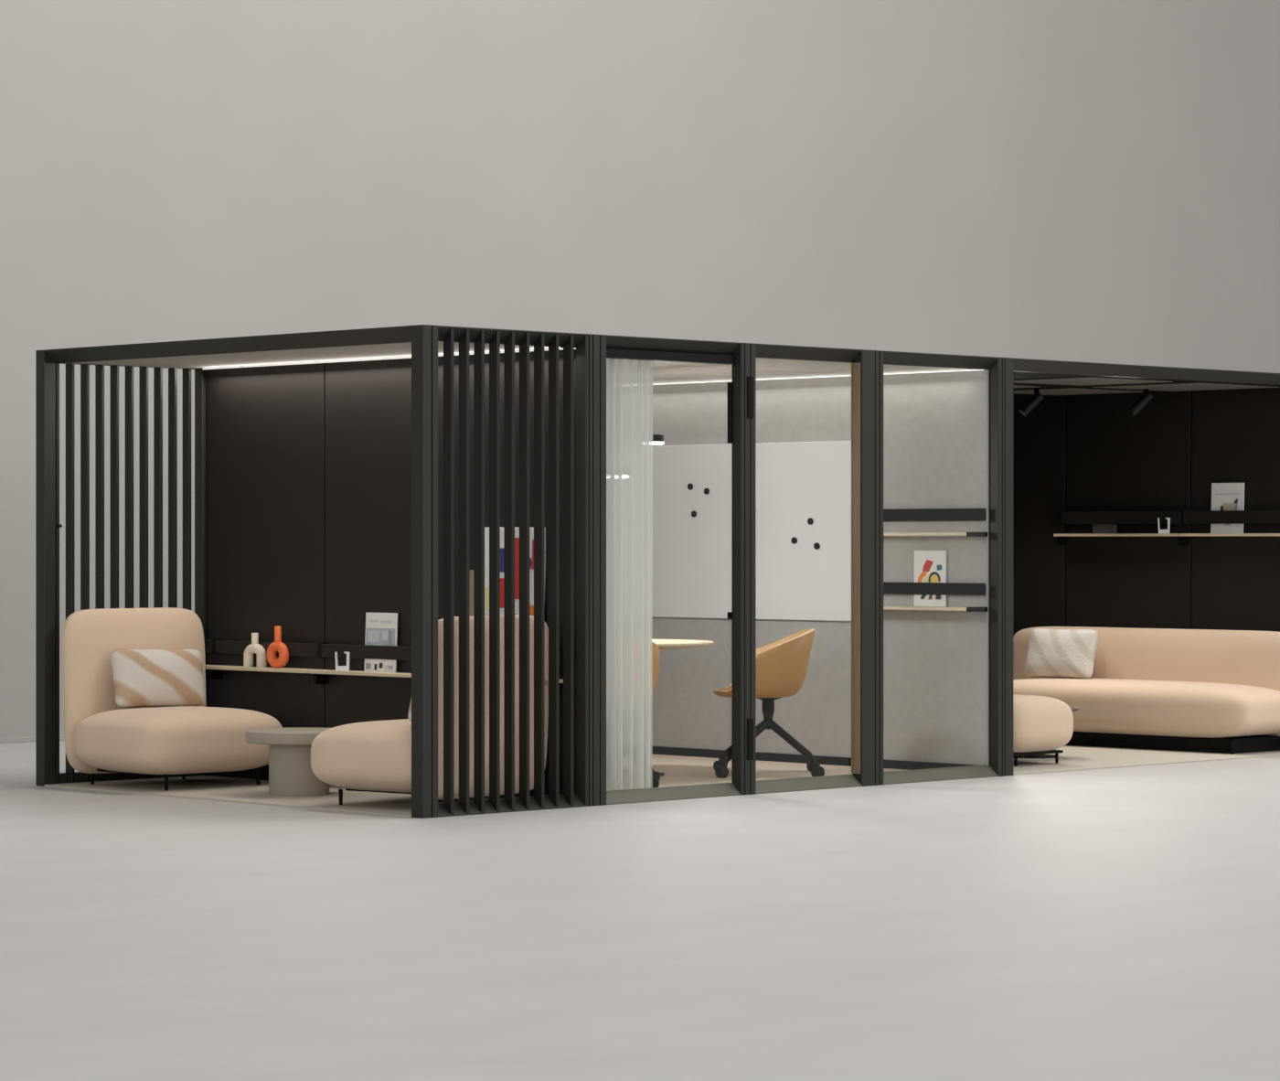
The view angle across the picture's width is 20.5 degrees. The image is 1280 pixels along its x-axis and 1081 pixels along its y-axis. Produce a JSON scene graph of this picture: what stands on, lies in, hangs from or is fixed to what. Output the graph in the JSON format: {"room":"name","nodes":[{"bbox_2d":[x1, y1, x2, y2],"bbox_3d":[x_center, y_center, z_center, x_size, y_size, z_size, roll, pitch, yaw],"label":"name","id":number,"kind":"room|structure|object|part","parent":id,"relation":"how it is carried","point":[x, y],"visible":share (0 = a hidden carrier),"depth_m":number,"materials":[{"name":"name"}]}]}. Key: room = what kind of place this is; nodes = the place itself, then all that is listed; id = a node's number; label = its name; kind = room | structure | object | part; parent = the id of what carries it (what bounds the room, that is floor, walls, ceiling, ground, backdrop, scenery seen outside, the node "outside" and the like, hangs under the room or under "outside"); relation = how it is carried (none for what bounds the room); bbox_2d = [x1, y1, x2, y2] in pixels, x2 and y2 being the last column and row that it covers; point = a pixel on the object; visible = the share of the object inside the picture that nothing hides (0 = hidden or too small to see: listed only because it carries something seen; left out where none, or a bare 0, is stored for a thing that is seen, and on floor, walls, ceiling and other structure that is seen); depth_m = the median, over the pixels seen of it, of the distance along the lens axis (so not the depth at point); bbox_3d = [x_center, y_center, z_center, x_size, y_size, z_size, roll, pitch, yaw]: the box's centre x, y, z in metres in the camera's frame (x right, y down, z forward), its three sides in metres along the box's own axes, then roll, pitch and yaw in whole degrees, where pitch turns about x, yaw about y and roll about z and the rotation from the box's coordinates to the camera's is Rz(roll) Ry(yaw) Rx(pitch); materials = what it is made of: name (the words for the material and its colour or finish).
{"room":"furniture showroom","nodes":[
{"label":"furniture showroom","id":0,"kind":"room"},
{"bbox_2d":[0,0,1279,737],"bbox_3d":[0.738,-4.705,27.547,50.000,12.000,0.300,0,0,-45],"label":"wall","id":1,"kind":"structure","parent":0,"point":[1094,181],"depth_m":26.43,"materials":[{"name":"paint"}]},
{"bbox_2d":[0,735,64,743],"bbox_3d":[0.847,1.277,27.437,50.000,0.035,0.010,0,0,-45],"label":"baseboard","id":2,"kind":"structure","parent":1,"relation":"attached to","point":[10,740],"depth_m":22.69,"materials":[{"name":"paint"}]},
{"bbox_2d":[0,740,1279,1080],"bbox_3d":[8.631,1.345,19.531,50.000,0.100,22.800,0,0,-45],"label":"floor","id":3,"kind":"structure","parent":0,"point":[1120,923],"depth_m":11.70,"materials":[{"name":"concrete"}]},
{"bbox_2d":[35,324,1279,818],"bbox_3d":[0.580,0.145,20.239,7.520,2.300,3.122,0,0,-45],"label":"pod","id":4,"kind":"object","parent":3,"relation":"on","point":[341,476],"visible":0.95,"depth_m":19.00,"materials":[{"name":"brown metal"}]},
{"bbox_3d":[-3.141,0.145,18.712,0.075,2.300,0.076,0,0,-45],"label":"post","id":5,"kind":"part","parent":4,"relation":"part of","materials":[{"name":"brown metal"}]},
{"bbox_3d":[-2.772,1.265,19.084,0.973,0.060,0.064,0,0,-45],"label":"sill","id":6,"kind":"part","parent":4,"relation":"part of","materials":[{"name":"brown metal"}]},
{"bbox_2d":[61,607,282,789],"bbox_3d":[-2.454,0.824,18.652,0.955,0.926,0.884,0,0,-45],"label":"lounge chair","id":7,"kind":"object","parent":4,"relation":"on","point":[101,736],"visible":0.86,"depth_m":18.52,"materials":[{"name":"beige fabric"}]},
{"bbox_3d":[-2.891,1.248,18.690,0.022,0.077,0.022,0,0,-45],"label":"leg","id":8,"kind":"part","parent":7,"relation":"part of","materials":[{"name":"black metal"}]},
{"bbox_3d":[-2.695,0.798,18.919,0.924,0.873,0.163,0,0,-45],"label":"backrest","id":9,"kind":"part","parent":7,"relation":"part of","materials":[{"name":"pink fabric"}]},
{"bbox_2d":[110,648,205,706],"bbox_3d":[-2.556,0.730,18.809,0.585,0.318,0.172,0,0,-42],"label":"cushion","id":10,"kind":"object","parent":7,"relation":"on","point":[142,677],"visible":1,"depth_m":18.73,"materials":[{"name":"fabric"}]},
{"bbox_3d":[-2.438,1.248,18.231,0.022,0.077,0.022,0,0,-45],"label":"leg","id":11,"kind":"part","parent":7,"relation":"part of","materials":[{"name":"black metal"}]},
{"bbox_3d":[-2.449,1.209,18.669,0.580,0.012,0.590,0,0,-45],"label":"frame","id":12,"kind":"part","parent":7,"relation":"part of","materials":[{"name":"black metal"}]},
{"bbox_3d":[-2.419,1.049,18.607,0.940,0.342,0.770,0,0,-45],"label":"seat","id":13,"kind":"part","parent":7,"relation":"part of","materials":[{"name":"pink fabric"}]},
{"bbox_3d":[-2.011,1.248,18.652,0.022,0.077,0.022,0,0,-45],"label":"leg","id":14,"kind":"part","parent":7,"relation":"part of","materials":[{"name":"black metal"}]},
{"bbox_3d":[-2.373,0.145,19.474,0.142,2.300,0.069,0,0,-45],"label":"post","id":15,"kind":"part","parent":4,"relation":"part of","materials":[{"name":"brown metal"}]},
{"bbox_2d":[204,639,316,679],"bbox_3d":[-2.067,0.646,19.007,0.120,0.218,1.015,0,0,-45],"label":"wall ledge","id":16,"kind":"object","parent":4,"relation":"attached to","point":[214,645],"visible":0.74,"depth_m":19.07,"materials":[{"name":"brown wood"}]},
{"bbox_2d":[243,632,266,667],"bbox_3d":[-2.065,0.587,18.991,0.150,0.184,0.054,0,0,37],"label":"vase","id":17,"kind":"object","parent":16,"relation":"on","point":[255,647],"visible":1,"depth_m":18.97,"materials":[{"name":"ceramic"}]},
{"bbox_3d":[-2.058,0.578,19.018,0.012,0.070,1.012,0,0,-45],"label":"guard rail","id":18,"kind":"part","parent":16,"relation":"part of","materials":[{"name":"black metal"}]},
{"bbox_2d":[266,625,288,668],"bbox_3d":[-1.928,0.568,18.852,0.147,0.226,0.058,0,0,36],"label":"ring vase","id":19,"kind":"object","parent":16,"relation":"on","point":[278,645],"visible":1,"depth_m":18.84,"materials":[{"name":"orange ceramic"}]},
{"bbox_3d":[-2.017,0.177,19.064,0.030,2.236,1.024,0,0,-45],"label":"dark panel","id":20,"kind":"part","parent":4,"relation":"part of","materials":[{"name":"black wood"}]},
{"bbox_2d":[245,726,330,796],"bbox_3d":[-1.730,1.124,17.967,0.540,0.325,0.540,0,0,-45],"label":"coffee table","id":21,"kind":"object","parent":4,"relation":"on","point":[291,773],"visible":0.73,"depth_m":17.82,"materials":[{"name":"beige paint"}]},
{"bbox_3d":[-1.687,-0.956,18.037,1.000,0.030,2.950,0,0,-45],"label":"ceiling panel","id":22,"kind":"part","parent":4,"relation":"part of","materials":[{"name":"fabric"}]},
{"bbox_2d":[308,641,411,683],"bbox_3d":[-1.361,0.646,18.291,0.120,0.218,0.994,0,0,-45],"label":"wall ledge","id":23,"kind":"object","parent":4,"relation":"attached to","point":[324,649],"visible":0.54,"depth_m":18.38,"materials":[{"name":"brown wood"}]},
{"bbox_2d":[334,650,350,671],"bbox_3d":[-1.551,0.629,18.468,0.077,0.100,0.026,0,0,7],"label":"stand","id":24,"kind":"object","parent":23,"relation":"on","point":[346,667],"visible":1,"depth_m":18.45,"materials":[{"name":"plastic"}]},
{"bbox_3d":[-1.351,0.578,18.301,0.012,0.070,0.994,0,0,-45],"label":"guard rail","id":25,"kind":"part","parent":23,"relation":"part of","materials":[{"name":"black metal"}]},
{"bbox_2d":[364,612,397,671],"bbox_3d":[-1.341,0.527,18.322,0.024,0.305,0.245,0,0,-45],"label":"magazine","id":26,"kind":"object","parent":23,"relation":"on","point":[381,628],"visible":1,"depth_m":18.31,"materials":[{"name":"white paper"}]},
{"bbox_3d":[-1.303,0.177,18.339,0.030,2.236,0.990,0,0,-45],"label":"dark panel","id":27,"kind":"part","parent":4,"relation":"part of","materials":[{"name":"black wood"}]},
{"bbox_3d":[-1.005,0.145,16.558,0.096,2.300,0.085,0,0,-45],"label":"post","id":28,"kind":"part","parent":4,"relation":"part of","materials":[{"name":"brown metal"}]},
{"bbox_2d":[310,614,548,804],"bbox_3d":[-1.027,0.824,17.272,0.882,0.926,0.940,0,0,37],"label":"lounge chair","id":29,"kind":"object","parent":4,"relation":"on","point":[376,755],"visible":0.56,"depth_m":16.95,"materials":[{"name":"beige fabric"}]},
{"bbox_3d":[-1.456,1.248,17.223,0.022,0.077,0.022,0,0,-45],"label":"leg","id":30,"kind":"part","parent":29,"relation":"part of","materials":[{"name":"black metal"}]},
{"bbox_3d":[-1.071,1.049,17.306,0.770,0.342,0.940,0,0,37],"label":"seat","id":31,"kind":"part","parent":29,"relation":"part of","materials":[{"name":"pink fabric"}]},
{"bbox_3d":[-1.019,1.209,17.267,0.590,0.012,0.580,0,0,37],"label":"frame","id":32,"kind":"part","parent":29,"relation":"part of","materials":[{"name":"black metal"}]},
{"bbox_2d":[407,698,411,721],"bbox_3d":[-0.902,0.725,17.140,0.167,0.306,0.582,0,0,37],"label":"cushion","id":33,"kind":"object","parent":29,"relation":"on","point":[410,708],"visible":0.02,"depth_m":16.93,"materials":[{"name":"fabric"}]},
{"bbox_3d":[-0.741,0.798,17.054,0.163,0.873,0.924,0,0,37],"label":"backrest","id":34,"kind":"part","parent":29,"relation":"part of","materials":[{"name":"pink fabric"}]},
{"bbox_3d":[-0.638,1.265,16.932,0.952,0.060,0.097,0,0,-45],"label":"sill","id":35,"kind":"part","parent":4,"relation":"part of","materials":[{"name":"brown metal"}]},
{"bbox_3d":[-0.619,0.177,17.644,0.030,2.236,0.952,0,0,-45],"label":"dark panel","id":36,"kind":"part","parent":4,"relation":"part of","materials":[{"name":"black wood"}]},
{"bbox_2d":[544,650,563,682],"bbox_3d":[-0.704,0.646,17.623,0.120,0.218,0.860,0,0,-45],"label":"wall ledge","id":37,"kind":"object","parent":4,"relation":"attached to","point":[560,679],"visible":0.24,"depth_m":17.33,"materials":[{"name":"brown wood"}]},
{"bbox_2d":[469,569,473,616],"bbox_3d":[-0.848,0.415,17.825,0.030,0.530,0.080,0,0,-45],"label":"book","id":38,"kind":"object","parent":37,"relation":"on","point":[471,572],"visible":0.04,"depth_m":17.80,"materials":[{"name":"beige paper"}]},
{"bbox_2d":[484,527,545,615],"bbox_3d":[-0.640,0.307,17.623,0.045,0.745,0.470,0,0,-45],"label":"framed poster","id":39,"kind":"object","parent":37,"relation":"on","point":[486,529],"visible":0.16,"depth_m":17.60,"materials":[{"name":"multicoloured paper"}]},
{"bbox_3d":[-0.236,0.145,17.303,0.142,2.300,0.068,0,0,-45],"label":"post","id":40,"kind":"part","parent":4,"relation":"part of","materials":[{"name":"brown metal"}]},
{"bbox_2d":[606,358,653,790],"bbox_3d":[0.036,0.170,17.784,0.900,2.220,0.084,0,0,-45],"label":"sheer curtain","id":41,"kind":"object","parent":4,"relation":"hanging from","point":[629,382],"visible":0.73,"depth_m":17.68,"materials":[{"name":"white fabric"}]},
{"bbox_2d":[652,641,660,787],"bbox_3d":[-0.195,0.883,18.505,0.594,0.802,0.597,0,0,1],"label":"shell chair","id":42,"kind":"object","parent":4,"relation":"on","point":[656,650],"visible":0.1,"depth_m":18.40,"materials":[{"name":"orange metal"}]},
{"bbox_2d":[652,434,664,444],"bbox_3d":[0.065,-0.733,19.300,0.136,0.417,0.136,0,0,-45],"label":"pendant lamp","id":43,"kind":"object","parent":4,"relation":"hanging from","point":[657,439],"visible":0.43,"depth_m":19.25,"materials":[{"name":"black metal"}]},
{"bbox_2d":[652,441,664,444],"bbox_3d":[0.065,-0.531,19.300,0.136,0.014,0.136,0,0,-45],"label":"diffuser","id":44,"kind":"object","parent":43,"relation":"attached to","point":[654,442],"depth_m":19.24,"materials":[{"name":"white plastic"}]},
{"bbox_3d":[0.129,-0.919,17.712,0.950,0.044,0.058,0,0,-45],"label":"head rail","id":45,"kind":"part","parent":4,"relation":"part of","materials":[{"name":"black metal"}]},
{"bbox_3d":[0.141,1.265,17.699,0.950,0.060,0.097,0,0,-45],"label":"sill","id":46,"kind":"part","parent":4,"relation":"part of","materials":[{"name":"grey metal"}]},
{"bbox_2d":[652,639,714,776],"bbox_3d":[-0.145,0.919,19.408,1.100,0.732,1.100,0,0,-45],"label":"meeting table","id":47,"kind":"object","parent":4,"relation":"on","point":[662,644],"visible":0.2,"depth_m":19.17,"materials":[{"name":"brown wood"}]},
{"bbox_3d":[0.192,0.177,21.239,0.050,2.236,1.024,0,0,-45],"label":"felt panel","id":48,"kind":"part","parent":4,"relation":"part of","materials":[{"name":"grey fabric"}]},
{"bbox_3d":[0.458,-0.650,18.042,0.016,0.310,0.023,0,0,-45],"label":"hinge plate","id":49,"kind":"part","parent":4,"relation":"part of","materials":[{"name":"black metal"}]},
{"bbox_3d":[0.531,0.145,18.058,0.110,2.300,0.068,0,0,-45],"label":"post","id":50,"kind":"part","parent":4,"relation":"part of","materials":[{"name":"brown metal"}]},
{"bbox_2d":[652,440,851,620],"bbox_3d":[0.533,-0.055,20.840,0.020,1.027,1.950,0,0,-45],"label":"whiteboard","id":51,"kind":"object","parent":4,"relation":"attached to","point":[796,482],"visible":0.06,"depth_m":20.62,"materials":[{"name":"ceramic"}]},
{"bbox_2d":[687,483,693,490],"bbox_3d":[0.299,-0.320,21.052,0.015,0.038,0.038,0,0,-45],"label":"magnet","id":52,"kind":"object","parent":51,"relation":"attached to","point":[689,485],"visible":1,"depth_m":21.04,"materials":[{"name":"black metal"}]},
{"bbox_2d":[691,511,696,517],"bbox_3d":[0.320,-0.157,21.031,0.015,0.038,0.038,0,0,-45],"label":"magnet","id":53,"kind":"object","parent":51,"relation":"attached to","point":[693,513],"visible":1,"depth_m":21.02,"materials":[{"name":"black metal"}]},
{"bbox_2d":[704,488,709,494],"bbox_3d":[0.393,-0.291,20.956,0.015,0.038,0.038,0,0,-45],"label":"magnet","id":54,"kind":"object","parent":51,"relation":"attached to","point":[706,490],"visible":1,"depth_m":20.95,"materials":[{"name":"black metal"}]},
{"bbox_2d":[790,536,797,543],"bbox_3d":[0.890,0.000,20.451,0.015,0.038,0.038,0,0,-45],"label":"magnet","id":55,"kind":"object","parent":51,"relation":"attached to","point":[794,539],"visible":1,"depth_m":20.44,"materials":[{"name":"black metal"}]},
{"bbox_2d":[807,517,813,524],"bbox_3d":[0.979,-0.110,20.361,0.015,0.038,0.038,0,0,-45],"label":"magnet","id":56,"kind":"object","parent":51,"relation":"attached to","point":[810,520],"visible":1,"depth_m":20.36,"materials":[{"name":"black metal"}]},
{"bbox_2d":[813,542,820,549],"bbox_3d":[1.014,0.032,20.325,0.015,0.038,0.038,0,0,-45],"label":"magnet","id":57,"kind":"object","parent":51,"relation":"attached to","point":[816,545],"visible":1,"depth_m":20.32,"materials":[{"name":"black metal"}]},
{"bbox_2d":[713,628,824,778],"bbox_3d":[0.702,0.883,19.422,0.597,0.802,0.594,0,0,0],"label":"shell chair","id":58,"kind":"object","parent":4,"relation":"on","point":[782,665],"visible":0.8,"depth_m":19.18,"materials":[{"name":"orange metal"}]},
{"bbox_3d":[0.577,1.104,19.550,0.048,0.258,0.379,0,0,-45],"label":"leg","id":59,"kind":"part","parent":58,"relation":"part of","materials":[{"name":"black metal"}]},
{"bbox_3d":[0.576,1.104,19.297,0.379,0.258,0.048,0,0,-45],"label":"leg","id":60,"kind":"part","parent":58,"relation":"part of","materials":[{"name":"black metal"}]},
{"bbox_3d":[0.829,1.104,19.295,0.048,0.258,0.379,0,0,-45],"label":"leg","id":61,"kind":"part","parent":58,"relation":"part of","materials":[{"name":"black metal"}]},
{"bbox_3d":[0.831,1.104,19.548,0.379,0.258,0.048,0,0,-45],"label":"leg","id":62,"kind":"part","parent":58,"relation":"part of","materials":[{"name":"black metal"}]},
{"bbox_3d":[0.903,0.177,20.517,0.050,2.236,0.998,0,0,-45],"label":"felt panel","id":63,"kind":"part","parent":4,"relation":"part of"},
{"bbox_3d":[0.846,1.265,18.393,0.808,0.060,0.097,0,0,-45],"label":"sill","id":64,"kind":"part","parent":4,"relation":"part of","materials":[{"name":"grey metal"}]},
{"bbox_3d":[0.856,1.262,20.520,0.012,0.050,2.980,0,0,-45],"label":"skirting","id":65,"kind":"part","parent":4,"relation":"part of","materials":[{"name":"black metal"}]},
{"bbox_3d":[1.208,0.145,18.725,0.174,2.300,0.068,0,0,-45],"label":"post","id":66,"kind":"part","parent":4,"relation":"part of","materials":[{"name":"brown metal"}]},
{"bbox_2d":[883,508,987,536],"bbox_3d":[1.564,-0.076,19.724,0.120,0.215,0.868,0,0,-45],"label":"wall ledge","id":67,"kind":"object","parent":4,"relation":"attached to","point":[900,514],"visible":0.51,"depth_m":19.66,"materials":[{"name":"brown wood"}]},
{"bbox_3d":[1.590,-0.143,19.749,0.012,0.069,0.868,0,0,-45],"label":"guard rail","id":68,"kind":"part","parent":67,"relation":"part of","materials":[{"name":"black metal"}]},
{"bbox_2d":[883,582,987,611],"bbox_3d":[1.564,0.336,19.724,0.120,0.215,0.868,0,0,-45],"label":"wall ledge","id":69,"kind":"object","parent":4,"relation":"attached to","point":[895,588],"visible":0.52,"depth_m":19.66,"materials":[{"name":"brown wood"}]},
{"bbox_2d":[913,550,946,607],"bbox_3d":[1.617,0.212,19.739,0.015,0.312,0.232,0,0,-45],"label":"art print","id":70,"kind":"object","parent":69,"relation":"on","point":[930,566],"visible":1,"depth_m":19.73,"materials":[{"name":"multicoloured paper"}]},
{"bbox_2d":[917,559,941,598],"bbox_3d":[1.615,0.217,19.733,0.004,0.222,0.178,0,0,-45],"label":"artwork","id":71,"kind":"object","parent":70,"relation":"attached to","point":[929,570],"depth_m":19.73,"materials":[{"name":"multicoloured paper"}]},
{"bbox_3d":[1.590,0.268,19.749,0.012,0.066,0.868,0,0,-45],"label":"guard rail","id":72,"kind":"part","parent":69,"relation":"part of","materials":[{"name":"black metal"}]},
{"bbox_3d":[1.589,0.177,19.820,0.050,2.236,0.954,0,0,-45],"label":"felt panel","id":73,"kind":"part","parent":4,"relation":"part of","materials":[{"name":"grey fabric"}]},
{"bbox_3d":[1.594,1.265,19.130,0.944,0.060,0.097,0,0,-45],"label":"sill","id":74,"kind":"part","parent":4,"relation":"part of","materials":[{"name":"grey metal"}]},
{"bbox_3d":[1.990,0.145,19.495,0.134,2.300,0.068,0,0,-45],"label":"post","id":75,"kind":"part","parent":4,"relation":"part of","materials":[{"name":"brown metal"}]},
{"bbox_2d":[1019,388,1044,415],"bbox_3d":[2.424,-0.852,21.910,0.154,0.171,0.060,0,0,-3],"label":"ceiling spotlight","id":76,"kind":"object","parent":4,"relation":"attached to","point":[1037,398],"visible":1,"depth_m":21.89,"materials":[{"name":"black metal"}]},
{"bbox_3d":[2.420,0.177,23.438,0.030,2.236,1.016,0,0,-45],"label":"dark panel","id":77,"kind":"part","parent":4,"relation":"part of","materials":[{"name":"black wood"}]},
{"bbox_2d":[1013,693,1073,766],"bbox_3d":[2.125,1.089,20.423,0.592,0.396,0.592,0,0,-45],"label":"pouf","id":78,"kind":"object","parent":4,"relation":"on","point":[1041,724],"visible":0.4,"depth_m":20.20,"materials":[{"name":"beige fabric"}]},
{"bbox_3d":[2.145,1.251,20.203,0.020,0.072,0.020,0,0,-45],"label":"leg","id":79,"kind":"part","parent":78,"relation":"part of","materials":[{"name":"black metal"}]},
{"bbox_3d":[2.147,1.219,20.444,0.440,0.016,0.400,0,0,-45],"label":"frame","id":80,"kind":"part","parent":78,"relation":"part of","materials":[{"name":"black metal"}]},
{"bbox_3d":[2.409,1.251,20.463,0.020,0.072,0.020,0,0,-45],"label":"leg","id":81,"kind":"part","parent":78,"relation":"part of","materials":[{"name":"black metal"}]},
{"bbox_2d":[1013,706,1077,757],"bbox_3d":[2.335,1.140,21.064,0.540,0.293,0.540,0,0,-45],"label":"side table","id":82,"kind":"object","parent":4,"relation":"on","point":[1073,709],"visible":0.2,"depth_m":20.96,"materials":[{"name":"black metal"}]},
{"bbox_2d":[1053,509,1189,544],"bbox_3d":[3.073,-0.081,22.668,0.120,0.224,1.010,0,0,-45],"label":"wall ledge","id":83,"kind":"object","parent":4,"relation":"attached to","point":[1065,517],"visible":1,"depth_m":22.65,"materials":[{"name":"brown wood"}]},
{"bbox_2d":[1092,523,1117,533],"bbox_3d":[2.993,-0.090,22.804,0.030,0.090,0.175,0,0,-45],"label":"storage box","id":84,"kind":"object","parent":83,"relation":"on","point":[1096,528],"visible":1,"depth_m":22.78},
{"bbox_3d":[3.086,-0.146,22.674,0.012,0.082,1.000,0,0,-45],"label":"guard rail","id":85,"kind":"part","parent":83,"relation":"part of","materials":[{"name":"black metal"}]},
{"bbox_2d":[1157,517,1170,533],"bbox_3d":[3.313,-0.095,22.387,0.077,0.100,0.026,0,0,7],"label":"stand","id":86,"kind":"object","parent":83,"relation":"on","point":[1168,518],"visible":1,"depth_m":22.37,"materials":[{"name":"plastic"}]},
{"bbox_3d":[3.134,0.177,22.712,0.030,2.236,0.984,0,0,-45],"label":"dark panel","id":87,"kind":"part","parent":4,"relation":"part of","materials":[{"name":"black wood"}]},
{"bbox_3d":[3.159,0.177,22.738,0.078,2.236,3.050,0,0,-45],"label":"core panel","id":88,"kind":"part","parent":4,"relation":"part of","materials":[{"name":"black wood"}]},
{"bbox_2d":[1128,388,1153,415],"bbox_3d":[3.095,-0.852,21.870,0.154,0.171,0.060,0,0,-3],"label":"ceiling spotlight","id":89,"kind":"object","parent":4,"relation":"attached to","point":[1146,397],"visible":1,"depth_m":21.84,"materials":[{"name":"black metal"}]},
{"bbox_2d":[1013,626,1279,754],"bbox_3d":[3.101,0.921,22.197,0.690,0.732,2.340,0,0,-45],"label":"sofa","id":90,"kind":"object","parent":4,"relation":"on","point":[1215,690],"visible":0.71,"depth_m":21.86,"materials":[{"name":"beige fabric"}]},
{"bbox_2d":[1024,628,1098,678],"bbox_3d":[2.692,0.723,22.630,0.172,0.314,0.537,0,0,-44],"label":"cushion","id":91,"kind":"object","parent":90,"relation":"on","point":[1051,653],"visible":1,"depth_m":22.55,"materials":[{"name":"fabric"}]},
{"bbox_3d":[3.080,1.045,22.218,0.690,0.336,2.250,0,0,-45],"label":"seat","id":92,"kind":"part","parent":90,"relation":"part of","materials":[{"name":"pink fabric"}]},
{"bbox_3d":[3.568,1.246,21.338,0.024,0.082,0.024,0,0,-45],"label":"leg","id":93,"kind":"part","parent":90,"relation":"part of","materials":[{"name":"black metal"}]},
{"bbox_3d":[2.036,-0.956,21.703,3.250,0.030,2.950,0,0,-45],"label":"ceiling panel","id":94,"kind":"part","parent":4,"relation":"part of","materials":[{"name":"black metal"}]},
{"bbox_2d":[1178,510,1279,535],"bbox_3d":[3.772,-0.081,21.957,0.120,0.224,0.976,0,0,-45],"label":"wall ledge","id":95,"kind":"object","parent":4,"relation":"attached to","point":[1192,517],"visible":1,"depth_m":22.04,"materials":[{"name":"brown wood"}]},
{"bbox_2d":[1210,482,1244,533],"bbox_3d":[3.670,-0.202,22.114,0.021,0.315,0.245,0,0,-45],"label":"print","id":96,"kind":"object","parent":95,"relation":"on","point":[1224,496],"visible":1,"depth_m":22.11,"materials":[{"name":"white paper"}]},
{"bbox_2d":[1215,492,1239,525],"bbox_3d":[3.665,-0.193,22.110,0.007,0.202,0.186,0,0,-45],"label":"artwork","id":97,"kind":"object","parent":96,"relation":"attached to","point":[1223,501],"depth_m":22.11,"materials":[{"name":"beige paper"}]},
{"bbox_3d":[3.782,-0.146,21.967,0.012,0.082,0.976,0,0,-45],"label":"guard rail","id":98,"kind":"part","parent":95,"relation":"part of","materials":[{"name":"black metal"}]},
{"bbox_3d":[3.847,0.177,21.988,0.030,2.236,1.014,0,0,-45],"label":"dark panel","id":99,"kind":"part","parent":4,"relation":"part of","materials":[{"name":"black wood"}]}
]}

